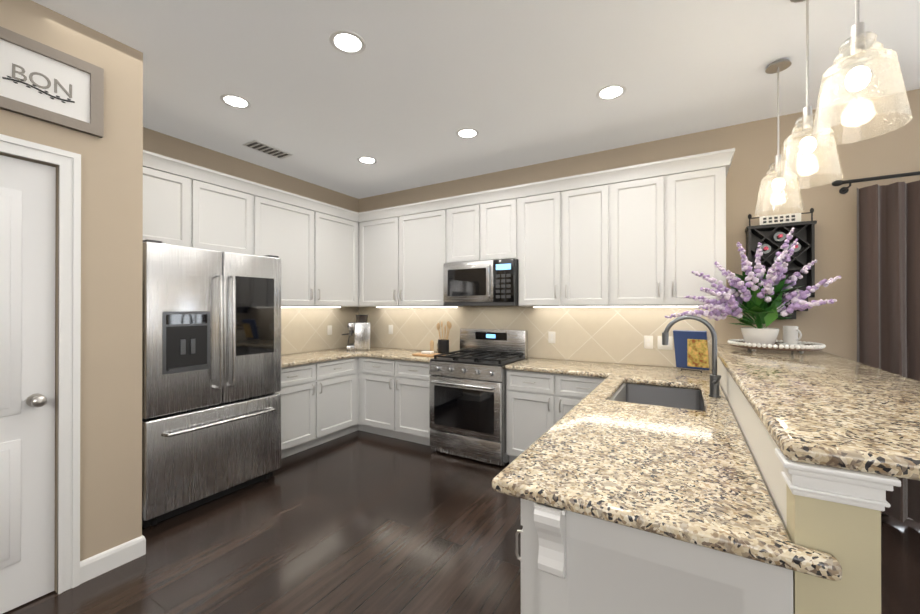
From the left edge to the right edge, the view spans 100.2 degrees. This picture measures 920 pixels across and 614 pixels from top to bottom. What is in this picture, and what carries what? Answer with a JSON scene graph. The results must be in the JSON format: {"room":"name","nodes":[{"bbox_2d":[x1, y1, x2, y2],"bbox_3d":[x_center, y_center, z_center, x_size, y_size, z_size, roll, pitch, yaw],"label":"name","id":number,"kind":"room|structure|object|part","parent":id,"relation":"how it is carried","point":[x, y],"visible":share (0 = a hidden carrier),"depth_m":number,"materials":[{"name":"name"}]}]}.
{"room":"kitchen","nodes":[
{"label":"kitchen","id":0,"kind":"room"},
{"bbox_2d":[0,0,142,592],"bbox_3d":[-2.947,-0.026,0.445,0.120,2.900,4.193,0,0,30],"label":"wall","id":1,"kind":"structure","parent":0,"point":[111,340],"depth_m":2.07,"materials":[{"name":"paint"}]},
{"bbox_2d":[0,155,55,613],"bbox_3d":[-2.227,0.358,1.558,0.116,2.122,0.840,0,0,30],"label":"pantry door","id":2,"kind":"structure","parent":1,"relation":"in","point":[27,351],"depth_m":1.85,"materials":[{"name":"white wood"}]},
{"bbox_3d":[-2.033,0.453,1.852,0.078,0.064,0.064,0,0,30],"label":"door knob","id":3,"kind":"part","parent":2,"relation":"part of","materials":[{"name":"silver metal"}]},
{"bbox_2d":[0,134,80,593],"bbox_3d":[-2.268,0.320,1.582,0.142,2.214,1.004,0,0,30],"label":"door frame","id":4,"kind":"structure","parent":1,"relation":"attached to","point":[68,163],"depth_m":1.94,"materials":[{"name":"white wood"}]},
{"bbox_2d":[0,26,103,137],"bbox_3d":[-2.212,-1.091,1.552,0.028,0.364,1.180,0,0,30],"label":"framed picture","id":5,"kind":"object","parent":1,"relation":"attached to","point":[42,82],"visible":1,"depth_m":1.89,"materials":[{"name":"grey wood"}]},
{"bbox_2d":[80,535,145,583],"bbox_3d":[-2.371,1.374,2.386,1.121,0.110,0.283,0,0,30],"label":"baseboard","id":6,"kind":"structure","parent":1,"relation":"attached to","point":[94,566],"depth_m":2.10,"materials":[{"name":"white wood"}]},
{"bbox_2d":[143,127,358,354],"bbox_3d":[-2.145,-0.016,4.032,0.150,2.900,2.807,0,0,30],"label":"wall","id":7,"kind":"structure","parent":0,"point":[156,142],"depth_m":3.80,"materials":[{"name":"paint"}]},
{"bbox_2d":[143,150,194,246],"bbox_3d":[-2.483,-0.811,2.957,0.343,0.684,0.592,0,0,30],"label":"upper cabinet","id":8,"kind":"object","parent":7,"relation":"attached to","point":[168,183],"depth_m":2.99,"materials":[{"name":"white wood"}]},
{"bbox_2d":[195,165,250,253],"bbox_3d":[-2.201,-0.809,3.438,0.343,0.684,0.522,0,0,30],"label":"upper cabinet","id":9,"kind":"object","parent":7,"relation":"attached to","point":[222,200],"depth_m":3.34,"materials":[{"name":"white wood"}]},
{"bbox_2d":[251,181,314,307],"bbox_3d":[-1.895,-0.578,3.958,0.343,1.143,0.686,0,0,30],"label":"upper cabinet","id":10,"kind":"object","parent":7,"relation":"attached to","point":[282,223],"depth_m":3.91,"materials":[{"name":"white wood"}]},
{"bbox_2d":[281,307,356,354],"bbox_3d":[-1.813,0.258,4.443,0.006,0.525,1.740,0,0,30],"label":"backsplash","id":11,"kind":"structure","parent":7,"relation":"attached to","point":[302,329],"depth_m":4.58,"materials":[{"name":"tile"}]},
{"bbox_2d":[327,325,331,334],"bbox_3d":[-1.615,0.286,4.768,0.006,0.116,0.072,0,0,30],"label":"electrical outlet","id":12,"kind":"object","parent":11,"relation":"attached to","point":[329,329],"visible":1,"depth_m":4.76,"materials":[{"name":"white plastic"}]},
{"bbox_2d":[315,200,358,307],"bbox_3d":[-1.562,-0.576,4.526,0.343,1.143,0.631,0,0,30],"label":"upper cabinet","id":13,"kind":"object","parent":7,"relation":"attached to","point":[336,228],"depth_m":4.44,"materials":[{"name":"white wood"}]},
{"bbox_2d":[3,430,919,613],"bbox_3d":[0.283,1.453,0.261,8.150,0.060,7.150,0,0,30],"label":"floor","id":14,"kind":"structure","parent":0,"point":[359,522],"depth_m":2.28,"materials":[{"name":"brown wood"}]},
{"bbox_2d":[142,239,280,527],"bbox_3d":[-2.077,0.500,3.027,0.922,1.858,0.955,0,0,30],"label":"refrigerator","id":15,"kind":"object","parent":14,"relation":"on","point":[211,373],"visible":0.79,"depth_m":2.73,"materials":[{"name":"grey metal"}]},
{"bbox_2d":[275,375,358,458],"bbox_3d":[-1.712,0.998,4.012,0.607,0.873,1.093,0,0,30],"label":"base cabinet","id":16,"kind":"object","parent":14,"relation":"on","point":[305,400],"depth_m":3.80,"materials":[{"name":"white wood"}]},
{"bbox_2d":[281,347,450,382],"bbox_3d":[-1.104,0.540,4.033,1.638,0.040,1.742,0,0,30],"label":"countertop","id":17,"kind":"structure","parent":16,"relation":"on","point":[345,365],"depth_m":4.14,"materials":[{"name":"beige stone"}]},
{"bbox_2d":[342,315,369,349],"bbox_3d":[-1.290,0.310,4.779,0.342,0.423,0.287,0,0,-15],"label":"espresso machine","id":18,"kind":"object","parent":17,"relation":"on","point":[359,328],"visible":1,"depth_m":4.68,"materials":[{"name":"silver metal"}]},
{"bbox_2d":[412,351,444,356],"bbox_3d":[-0.330,0.495,4.101,0.310,0.049,0.190,0,0,30],"label":"cutting board","id":19,"kind":"object","parent":17,"relation":"on","point":[427,353],"visible":0.83,"depth_m":4.06,"materials":[{"name":"brown wood"}]},
{"bbox_2d":[430,340,433,350],"bbox_3d":[-0.314,0.445,4.288,0.051,0.150,0.051,0,0,18],"label":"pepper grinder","id":20,"kind":"object","parent":17,"relation":"on","point":[431,345],"depth_m":4.27,"materials":[{"name":"brown wood"}]},
{"bbox_2d":[436,321,451,353],"bbox_3d":[-0.178,0.337,4.260,0.168,0.365,0.192,0,0,30],"label":"utensil crock","id":21,"kind":"object","parent":17,"relation":"on","point":[443,345],"visible":0.92,"depth_m":4.22,"materials":[{"name":"black ceramic"}]},
{"bbox_2d":[359,363,430,410],"bbox_3d":[-0.563,0.999,4.373,1.051,0.873,0.606,0,0,30],"label":"base cabinet","id":22,"kind":"object","parent":14,"relation":"on","point":[380,388],"depth_m":4.12,"materials":[{"name":"white wood"}]},
{"bbox_2d":[429,328,527,465],"bbox_3d":[0.180,0.836,3.833,0.770,1.194,0.743,0,0,30],"label":"range","id":23,"kind":"object","parent":14,"relation":"on","point":[467,401],"visible":0.96,"depth_m":3.60,"materials":[{"name":"silver metal"}]},
{"bbox_2d":[531,507,792,613],"bbox_3d":[1.011,0.992,1.892,0.577,0.873,2.123,0,0,30],"label":"base cabinet","id":24,"kind":"object","parent":14,"relation":"on","point":[610,570],"depth_m":0.98,"materials":[{"name":"white wood"}]},
{"bbox_2d":[534,502,566,578],"bbox_3d":[0.251,0.653,1.071,0.088,0.200,0.061,0,0,30],"label":"corbel","id":25,"kind":"object","parent":24,"relation":"attached to","point":[550,523],"visible":0.83,"depth_m":1.07,"materials":[{"name":"white wood"}]},
{"bbox_2d":[295,358,841,580],"bbox_3d":[0.736,0.535,2.366,1.666,0.040,2.756,0,0,30],"label":"countertop","id":26,"kind":"structure","parent":24,"relation":"on","point":[685,476],"depth_m":1.33,"materials":[{"name":"beige stone"}]},
{"bbox_2d":[615,383,698,406],"bbox_3d":[1.209,0.651,2.357,0.466,0.216,0.756,0,0,30],"label":"sink","id":27,"kind":"object","parent":26,"relation":"in","point":[645,392],"depth_m":2.68,"materials":[{"name":"grey metal"}]},
{"bbox_2d":[673,330,709,372],"bbox_3d":[1.849,0.350,3.081,0.249,0.330,0.244,0,0,30],"label":"cookbook","id":28,"kind":"object","parent":26,"relation":"on","point":[691,349],"visible":1,"depth_m":3.03,"materials":[{"name":"blue paper"}]},
{"bbox_2d":[662,315,722,398],"bbox_3d":[1.341,0.281,2.238,0.300,0.467,0.135,0,0,30],"label":"faucet","id":29,"kind":"object","parent":26,"relation":"on","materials":[{"name":"grey metal"}]},
{"bbox_2d":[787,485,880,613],"bbox_3d":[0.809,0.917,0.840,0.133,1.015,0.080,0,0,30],"label":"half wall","id":30,"kind":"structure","parent":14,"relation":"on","point":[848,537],"depth_m":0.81,"materials":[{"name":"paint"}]},
{"bbox_2d":[32,0,919,198],"bbox_3d":[0.283,-1.507,0.269,8.150,0.060,7.150,0,0,30],"label":"ceiling","id":31,"kind":"structure","parent":0,"point":[408,92],"depth_m":2.41,"materials":[{"name":"paint"}]},
{"bbox_2d":[220,94,250,108],"bbox_3d":[-1.603,-1.466,2.751,0.196,0.006,0.196,0,0,30],"label":"recessed light","id":32,"kind":"object","parent":31,"relation":"in","point":[237,101],"visible":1,"depth_m":2.75,"materials":[{"name":"white"}]},
{"bbox_2d":[243,140,292,158],"bbox_3d":[-1.782,-1.461,3.583,0.180,0.012,0.380,0,0,30],"label":"ceiling vent","id":33,"kind":"object","parent":31,"relation":"in","point":[266,149],"visible":1,"depth_m":3.56,"materials":[{"name":"white metal"}]},
{"bbox_2d":[329,30,365,54],"bbox_3d":[-0.625,-1.468,2.142,0.196,0.006,0.196,0,0,30],"label":"recessed light","id":34,"kind":"object","parent":31,"relation":"in","point":[349,42],"visible":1,"depth_m":2.14,"materials":[{"name":"white plastic"}]},
{"bbox_2d":[357,156,376,163],"bbox_3d":[-0.926,-1.463,3.844,0.196,0.006,0.196,0,0,30],"label":"recessed light","id":35,"kind":"object","parent":31,"relation":"in","point":[366,160],"visible":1,"depth_m":3.85,"materials":[{"name":"white"}]},
{"bbox_2d":[456,128,478,138],"bbox_3d":[0.062,-1.465,3.253,0.196,0.006,0.196,0,0,30],"label":"recessed light","id":36,"kind":"object","parent":31,"relation":"in","point":[466,133],"visible":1,"depth_m":3.25,"materials":[{"name":"white"}]},
{"bbox_2d":[596,84,626,99],"bbox_3d":[1.034,-1.467,2.635,0.196,0.006,0.196,0,0,30],"label":"recessed light","id":37,"kind":"object","parent":31,"relation":"in","point":[612,91],"visible":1,"depth_m":2.63,"materials":[{"name":"white"}]},
{"bbox_2d":[754,59,803,216],"bbox_3d":[1.924,-1.020,2.325,0.232,0.899,0.232,0,0,30],"label":"pendant light","id":38,"kind":"object","parent":31,"relation":"hanging from","point":[778,66],"depth_m":2.32,"materials":[{"name":"glass"}]},
{"bbox_3d":[1.924,-0.741,2.325,0.060,0.075,0.060,0,0,30],"label":"pendant light bulb","id":39,"kind":"part","parent":38,"relation":"part of","materials":[{"name":"white glass"}]},
{"bbox_3d":[1.924,-0.723,2.324,0.232,0.305,0.232,0,0,30],"label":"pendant light shade","id":40,"kind":"part","parent":38,"relation":"part of","materials":[{"name":"white glass"}]},
{"bbox_2d":[775,0,842,189],"bbox_3d":[1.598,-1.022,1.769,0.232,0.899,0.232,0,0,30],"label":"pendant light","id":41,"kind":"object","parent":31,"relation":"hanging from","point":[807,109],"depth_m":1.76,"materials":[{"name":"glass"}]},
{"bbox_3d":[1.598,-0.743,1.768,0.060,0.075,0.060,0,0,30],"label":"pendant light bulb","id":42,"kind":"part","parent":41,"relation":"part of","materials":[{"name":"white glass"}]},
{"bbox_3d":[1.598,-0.725,1.768,0.232,0.305,0.232,0,0,30],"label":"pendant light shade","id":43,"kind":"part","parent":41,"relation":"part of","materials":[{"name":"white glass"}]},
{"bbox_2d":[810,0,912,145],"bbox_3d":[1.297,-1.024,1.256,0.232,0.899,0.232,0,0,30],"label":"pendant light","id":44,"kind":"object","parent":31,"relation":"hanging from","point":[857,27],"depth_m":1.24,"materials":[{"name":"glass"}]},
{"bbox_3d":[1.297,-0.744,1.255,0.060,0.075,0.060,0,0,30],"label":"pendant light bulb","id":45,"kind":"part","parent":44,"relation":"part of","materials":[{"name":"white glass"}]},
{"bbox_3d":[1.297,-0.727,1.255,0.232,0.305,0.232,0,0,30],"label":"pendant light shade","id":46,"kind":"part","parent":44,"relation":"part of","materials":[{"name":"white glass"}]},
{"bbox_2d":[359,89,919,369],"bbox_3d":[2.054,-0.018,3.284,8.150,2.900,0.150,0,0,30],"label":"wall","id":47,"kind":"structure","parent":0,"point":[832,327],"depth_m":2.89,"materials":[{"name":"paint"}]},
{"bbox_2d":[359,198,462,307],"bbox_3d":[-0.616,-0.576,4.557,1.298,1.143,0.342,0,0,30],"label":"upper cabinet","id":48,"kind":"object","parent":47,"relation":"attached to","point":[403,248],"depth_m":4.38,"materials":[{"name":"white wood"}]},
{"bbox_2d":[447,192,478,262],"bbox_3d":[0.117,-0.805,4.128,0.402,0.688,0.342,0,0,30],"label":"upper cabinet","id":49,"kind":"object","parent":47,"relation":"attached to","point":[462,211],"depth_m":3.98,"materials":[{"name":"white wood"}]},
{"bbox_2d":[479,185,518,260],"bbox_3d":[0.464,-0.806,3.925,0.402,0.688,0.342,0,0,30],"label":"upper cabinet","id":50,"kind":"object","parent":47,"relation":"attached to","point":[498,208],"depth_m":3.78,"materials":[{"name":"white wood"}]},
{"bbox_2d":[443,259,517,305],"bbox_3d":[0.262,-0.234,3.975,0.788,0.441,0.463,0,0,30],"label":"microwave","id":51,"kind":"object","parent":50,"relation":"attached to","point":[486,283],"visible":1,"depth_m":3.78,"materials":[{"name":"grey metal"}]},
{"bbox_2d":[357,306,714,369],"bbox_3d":[0.362,0.257,4.185,4.020,0.525,0.006,0,0,30],"label":"backsplash","id":52,"kind":"structure","parent":47,"relation":"attached to","point":[613,335],"depth_m":3.81,"materials":[{"name":"tile"}]},
{"bbox_2d":[389,325,392,333],"bbox_3d":[-0.884,0.287,4.907,0.072,0.116,0.007,0,0,30],"label":"electrical outlet","id":53,"kind":"object","parent":52,"relation":"attached to","point":[390,329],"visible":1,"depth_m":4.90,"materials":[{"name":"white plastic"}]},
{"bbox_2d":[548,331,554,342],"bbox_3d":[0.919,0.303,3.850,0.072,0.116,0.007,0,0,30],"label":"electrical outlet","id":54,"kind":"object","parent":52,"relation":"attached to","point":[551,337],"visible":1,"depth_m":3.85,"materials":[{"name":"white plastic"}]},
{"bbox_2d":[644,336,652,348],"bbox_3d":[1.670,0.312,3.410,0.072,0.116,0.007,0,0,30],"label":"electrical outlet","id":55,"kind":"object","parent":52,"relation":"attached to","point":[648,342],"visible":1,"depth_m":3.41,"materials":[{"name":"white plastic"}]},
{"bbox_2d":[658,336,672,349],"bbox_3d":[1.782,0.312,3.344,0.116,0.116,0.007,0,0,30],"label":"electrical outlet","id":56,"kind":"object","parent":52,"relation":"attached to","point":[669,346],"visible":0.83,"depth_m":3.34,"materials":[{"name":"white plastic"}]},
{"bbox_2d":[518,169,610,307],"bbox_3d":[0.994,-0.579,3.613,0.828,1.143,0.342,0,0,30],"label":"upper cabinet","id":57,"kind":"object","parent":47,"relation":"attached to","point":[564,261],"depth_m":3.44,"materials":[{"name":"white wood"}]},
{"bbox_2d":[611,149,726,307],"bbox_3d":[1.703,-0.580,3.197,0.815,1.143,0.342,0,0,30],"label":"upper cabinet","id":58,"kind":"object","parent":47,"relation":"attached to","point":[651,234],"depth_m":3.03,"materials":[{"name":"white wood"}]},
{"bbox_2d":[745,208,816,318],"bbox_3d":[2.401,-0.311,2.899,0.400,0.804,0.156,0,0,30],"label":"wine rack","id":59,"kind":"object","parent":47,"relation":"attached to","point":[771,236],"visible":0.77,"depth_m":2.88,"materials":[{"name":"black painted wood"},{"name":"black metal"}]},
{"bbox_2d":[832,171,919,193],"bbox_3d":[3.725,-0.855,2.129,2.496,0.077,0.148,0,0,30],"label":"curtain rod","id":60,"kind":"object","parent":47,"relation":"attached to","point":[843,190],"visible":0.9,"depth_m":2.62,"materials":[{"name":"black metal"}]},
{"bbox_2d":[857,180,919,522],"bbox_3d":[3.041,0.288,2.466,0.720,2.222,0.109,0,0,30],"label":"curtain","id":61,"kind":"object","parent":60,"relation":"hanging from","point":[888,278],"visible":0.73,"depth_m":2.56,"materials":[{"name":"brown fabric"}]},
{"bbox_2d":[717,356,786,530],"bbox_3d":[1.492,0.884,2.004,0.133,1.088,2.618,0,0,30],"label":"wall","id":62,"kind":"structure","parent":0,"point":[761,443],"depth_m":1.24,"materials":[{"name":"white paint"}]},
{"bbox_2d":[717,344,919,480],"bbox_3d":[1.663,0.318,1.847,0.630,0.041,2.717,0,0,30],"label":"bar","id":63,"kind":"object","parent":62,"relation":"on","point":[822,408],"visible":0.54,"depth_m":1.13,"materials":[{"name":"stone"}]},
{"bbox_2d":[727,339,825,353],"bbox_3d":[2.132,0.267,2.617,0.516,0.064,0.516,0,0,30],"label":"tray","id":64,"kind":"object","parent":63,"relation":"on","point":[801,349],"visible":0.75,"depth_m":2.45,"materials":[{"name":"white"}]},
{"bbox_2d":[665,227,840,345],"bbox_3d":[1.922,-0.117,2.605,0.927,0.749,0.647,0,0,30],"label":"potted plant","id":65,"kind":"object","parent":64,"relation":"on","point":[756,291],"visible":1,"depth_m":2.53,"materials":[{"name":"purple plant"}]},
{"bbox_2d":[777,326,804,345],"bbox_3d":[2.249,0.193,2.618,0.130,0.129,0.130,0,0,30],"label":"cup","id":66,"kind":"object","parent":64,"relation":"on","point":[790,335],"visible":0.96,"depth_m":2.58,"materials":[{"name":"white ceramic"}]},
{"bbox_2d":[775,448,900,510],"bbox_3d":[0.804,0.373,0.833,0.177,0.073,0.102,0,0,30],"label":"trim","id":67,"kind":"structure","parent":62,"relation":"attached to","point":[850,487],"depth_m":0.80,"materials":[{"name":"white wood"}]}
]}

